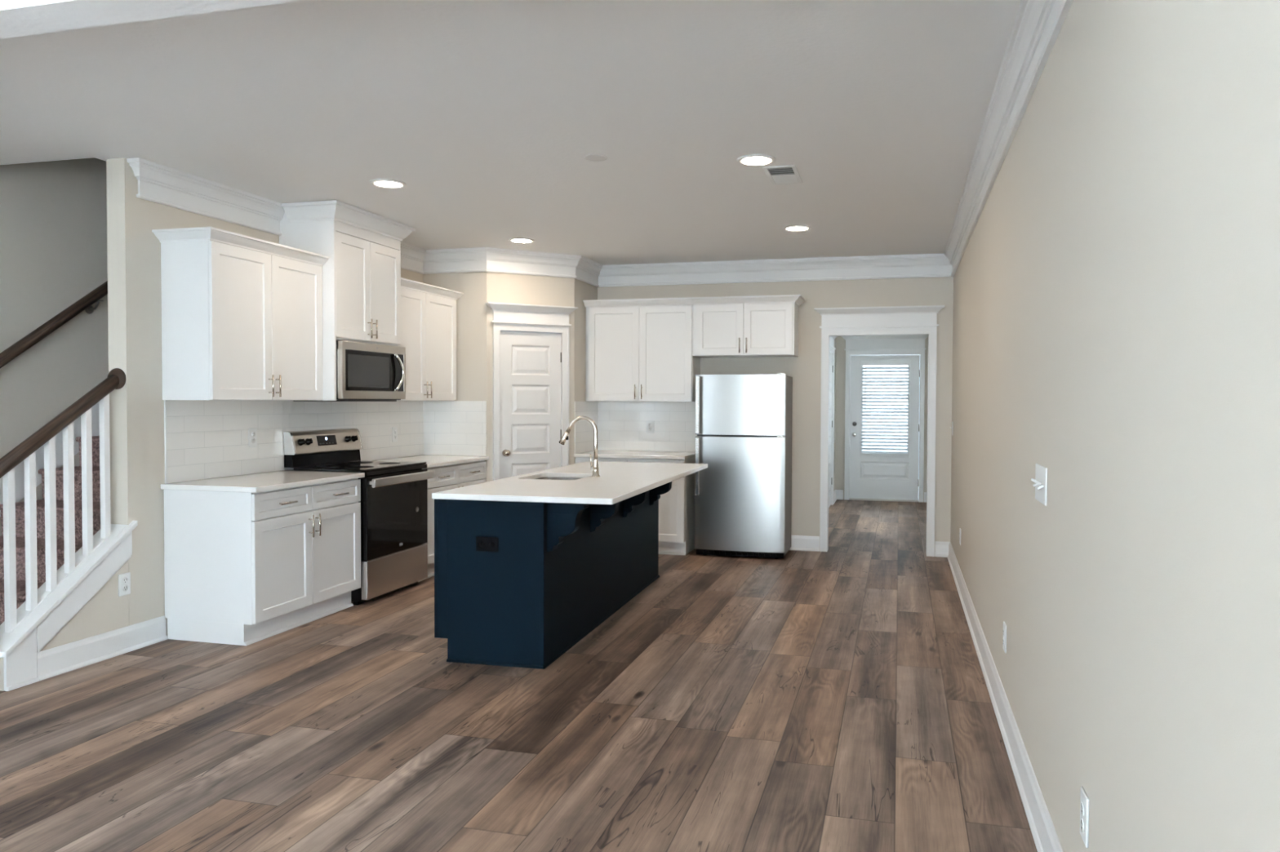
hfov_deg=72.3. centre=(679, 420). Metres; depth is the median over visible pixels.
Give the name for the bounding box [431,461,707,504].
island countertop
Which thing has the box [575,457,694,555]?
base cabinet
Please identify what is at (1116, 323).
wall
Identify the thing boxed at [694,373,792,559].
refrigerator
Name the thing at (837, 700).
floor
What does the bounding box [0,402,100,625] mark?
staircase
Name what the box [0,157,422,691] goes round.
wall
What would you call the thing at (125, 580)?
socket
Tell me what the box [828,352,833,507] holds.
door
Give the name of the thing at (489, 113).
ceiling
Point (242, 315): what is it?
upper cabinet
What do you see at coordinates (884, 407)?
door
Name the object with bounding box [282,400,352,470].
backsplash
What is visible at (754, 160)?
recessed light
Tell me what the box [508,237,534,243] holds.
recessed light
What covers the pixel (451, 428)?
backsplash
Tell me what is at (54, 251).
wall
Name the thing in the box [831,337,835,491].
wall
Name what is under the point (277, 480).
countertop
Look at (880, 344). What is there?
door frame
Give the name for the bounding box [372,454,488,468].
countertop
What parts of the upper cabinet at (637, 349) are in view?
door, crown moulding, door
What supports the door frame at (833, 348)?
attached to the wall at (835, 338)
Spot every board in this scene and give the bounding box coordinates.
[0,520,137,657]
[3,531,132,691]
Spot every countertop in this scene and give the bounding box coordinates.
[160,471,364,493]
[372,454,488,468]
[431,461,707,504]
[573,450,694,459]
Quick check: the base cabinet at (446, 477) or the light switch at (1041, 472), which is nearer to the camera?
the light switch at (1041, 472)
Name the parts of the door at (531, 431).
knob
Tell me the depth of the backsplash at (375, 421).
7.20 m
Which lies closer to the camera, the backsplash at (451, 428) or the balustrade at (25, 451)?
the balustrade at (25, 451)
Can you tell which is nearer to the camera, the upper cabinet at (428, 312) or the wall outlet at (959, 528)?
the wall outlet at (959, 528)
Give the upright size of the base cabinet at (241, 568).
0.861 m
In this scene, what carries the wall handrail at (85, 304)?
attached to the wall at (54, 251)
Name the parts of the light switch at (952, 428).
plate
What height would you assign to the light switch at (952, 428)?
0.120 m
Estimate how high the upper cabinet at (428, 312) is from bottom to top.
0.938 m
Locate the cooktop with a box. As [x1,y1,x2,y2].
[293,460,426,476]
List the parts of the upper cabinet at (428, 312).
door, handle, crown moulding, door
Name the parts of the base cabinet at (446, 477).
shoe moulding, door, drawer, drawer, door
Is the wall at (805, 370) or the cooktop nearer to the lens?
the cooktop
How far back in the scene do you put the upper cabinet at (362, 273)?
5.98 m
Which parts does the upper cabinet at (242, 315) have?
door, crown moulding, handle, handle, door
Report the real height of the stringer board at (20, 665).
0.669 m
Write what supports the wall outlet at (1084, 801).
attached to the wall at (1116, 323)
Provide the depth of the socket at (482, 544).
4.55 m
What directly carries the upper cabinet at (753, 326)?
attached to the wall at (805, 370)
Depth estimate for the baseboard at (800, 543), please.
8.08 m
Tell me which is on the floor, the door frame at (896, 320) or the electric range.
the electric range
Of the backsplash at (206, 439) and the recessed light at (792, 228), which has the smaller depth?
the backsplash at (206, 439)
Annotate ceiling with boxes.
[0,0,1020,265]
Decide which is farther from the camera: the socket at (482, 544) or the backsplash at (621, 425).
the backsplash at (621, 425)
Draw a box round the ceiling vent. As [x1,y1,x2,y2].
[762,164,802,185]
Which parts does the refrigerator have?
handle, handle, door, door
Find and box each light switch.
[950,422,953,435]
[1031,463,1047,506]
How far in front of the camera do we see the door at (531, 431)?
7.77 m
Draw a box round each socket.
[122,577,128,583]
[122,585,128,591]
[479,541,484,547]
[488,542,494,547]
[1080,800,1084,815]
[1080,817,1084,832]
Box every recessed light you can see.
[369,178,406,188]
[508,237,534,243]
[736,154,775,166]
[782,225,811,231]
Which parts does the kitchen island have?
corner trim, shoe moulding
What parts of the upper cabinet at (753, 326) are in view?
door, crown moulding, door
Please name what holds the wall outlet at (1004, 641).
attached to the wall at (1116, 323)
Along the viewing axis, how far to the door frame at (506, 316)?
7.70 m
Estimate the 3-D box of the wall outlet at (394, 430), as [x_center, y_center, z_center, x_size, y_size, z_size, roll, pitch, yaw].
[-2.366,0.116,7.272,0.009,0.120,0.075,1,1,14]
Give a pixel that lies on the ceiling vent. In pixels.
(777, 175)
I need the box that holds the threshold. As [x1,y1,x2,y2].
[848,497,918,502]
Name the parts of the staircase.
skirt moulding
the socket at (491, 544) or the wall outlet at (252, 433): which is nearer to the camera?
the socket at (491, 544)
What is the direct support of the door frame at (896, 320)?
attached to the wall at (805, 370)
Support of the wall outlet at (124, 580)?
attached to the wall at (136, 409)
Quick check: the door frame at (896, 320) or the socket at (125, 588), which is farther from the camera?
the door frame at (896, 320)
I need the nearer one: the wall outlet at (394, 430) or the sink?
the sink
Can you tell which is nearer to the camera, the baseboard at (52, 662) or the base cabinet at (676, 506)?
the baseboard at (52, 662)
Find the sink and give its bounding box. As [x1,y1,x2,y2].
[536,477,580,479]
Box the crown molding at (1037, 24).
[126,0,1073,287]
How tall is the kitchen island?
0.863 m
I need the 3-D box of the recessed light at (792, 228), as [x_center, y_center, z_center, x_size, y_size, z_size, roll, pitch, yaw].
[0.884,-1.441,6.564,0.210,0.011,0.210,1,1,14]
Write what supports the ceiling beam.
attached to the ceiling
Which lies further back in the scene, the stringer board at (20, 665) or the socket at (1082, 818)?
the stringer board at (20, 665)
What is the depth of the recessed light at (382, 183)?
5.24 m
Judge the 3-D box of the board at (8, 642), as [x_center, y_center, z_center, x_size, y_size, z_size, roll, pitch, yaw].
[-3.153,0.830,4.465,0.186,0.548,0.739,1,1,14]
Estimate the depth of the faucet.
5.56 m
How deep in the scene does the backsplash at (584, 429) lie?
8.20 m
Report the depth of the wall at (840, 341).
12.28 m
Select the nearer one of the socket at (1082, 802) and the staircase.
the socket at (1082, 802)
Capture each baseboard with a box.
[37,615,168,680]
[789,535,819,551]
[833,489,843,504]
[924,492,926,502]
[934,541,1063,851]
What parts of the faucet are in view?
spout, lever handle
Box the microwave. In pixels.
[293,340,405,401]
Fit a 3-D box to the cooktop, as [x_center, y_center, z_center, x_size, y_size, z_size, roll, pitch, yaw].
[-2.260,0.340,6.257,0.560,0.045,0.780,1,1,14]
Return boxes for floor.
[0,499,1037,851]
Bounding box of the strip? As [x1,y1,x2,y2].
[164,400,167,484]
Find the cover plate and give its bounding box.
[584,154,607,161]
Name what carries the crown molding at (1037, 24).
attached to the wall at (1116, 323)
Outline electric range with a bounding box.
[284,428,434,604]
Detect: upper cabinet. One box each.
[151,226,329,400]
[279,200,415,400]
[396,277,463,400]
[582,297,700,401]
[691,294,805,357]
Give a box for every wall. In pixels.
[0,157,108,536]
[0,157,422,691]
[422,271,597,482]
[597,276,953,542]
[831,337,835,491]
[835,336,928,502]
[950,0,1279,851]
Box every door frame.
[485,302,577,480]
[813,305,944,556]
[830,336,837,505]
[840,335,928,502]
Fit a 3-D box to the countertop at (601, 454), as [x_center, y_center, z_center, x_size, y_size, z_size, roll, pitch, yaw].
[-0.380,0.317,8.135,1.039,0.030,0.635,1,1,14]
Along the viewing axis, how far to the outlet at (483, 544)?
4.55 m
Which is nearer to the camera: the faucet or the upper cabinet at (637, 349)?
the faucet
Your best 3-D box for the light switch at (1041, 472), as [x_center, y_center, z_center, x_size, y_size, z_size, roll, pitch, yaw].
[1.140,0.195,2.739,0.025,0.115,0.318,1,1,14]
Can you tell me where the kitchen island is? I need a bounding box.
[434,481,671,669]
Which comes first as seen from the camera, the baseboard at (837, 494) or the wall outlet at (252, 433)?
the wall outlet at (252, 433)
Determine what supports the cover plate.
attached to the ceiling
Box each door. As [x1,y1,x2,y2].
[500,331,561,479]
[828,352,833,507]
[849,355,919,500]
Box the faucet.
[558,415,599,477]
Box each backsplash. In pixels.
[166,400,282,483]
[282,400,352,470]
[352,400,423,461]
[423,400,486,456]
[574,401,597,453]
[597,401,697,452]
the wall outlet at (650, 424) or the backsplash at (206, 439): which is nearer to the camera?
the backsplash at (206, 439)
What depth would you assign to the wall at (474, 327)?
7.62 m
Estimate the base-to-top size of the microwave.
0.410 m
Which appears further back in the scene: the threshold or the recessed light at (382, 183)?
the threshold
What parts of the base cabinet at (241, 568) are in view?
drawer, door, handle, shoe moulding, handle, handle, drawer, door, handle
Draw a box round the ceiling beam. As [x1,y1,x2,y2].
[0,0,307,38]
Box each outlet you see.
[118,572,130,596]
[248,428,257,447]
[391,426,397,441]
[475,536,498,551]
[646,420,653,433]
[959,528,960,545]
[1002,621,1006,653]
[1080,786,1088,848]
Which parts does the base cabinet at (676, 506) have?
drawer, drawer, door, shoe moulding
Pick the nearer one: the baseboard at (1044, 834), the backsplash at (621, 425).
the baseboard at (1044, 834)
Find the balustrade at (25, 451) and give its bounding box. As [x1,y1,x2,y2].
[0,368,125,633]
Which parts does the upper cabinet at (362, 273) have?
panel, crown moulding, door, handle, handle, door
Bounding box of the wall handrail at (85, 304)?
[0,280,107,368]
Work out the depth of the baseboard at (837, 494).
12.29 m
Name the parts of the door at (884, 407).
rail, cord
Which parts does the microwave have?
door, door glass, handle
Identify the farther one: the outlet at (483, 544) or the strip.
the strip
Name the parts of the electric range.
burner knob, burner knob, control panel, burner knob, burner knob, kick plate, oven door, drawer, oven handle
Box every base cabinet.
[163,478,360,645]
[417,460,486,582]
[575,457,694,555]

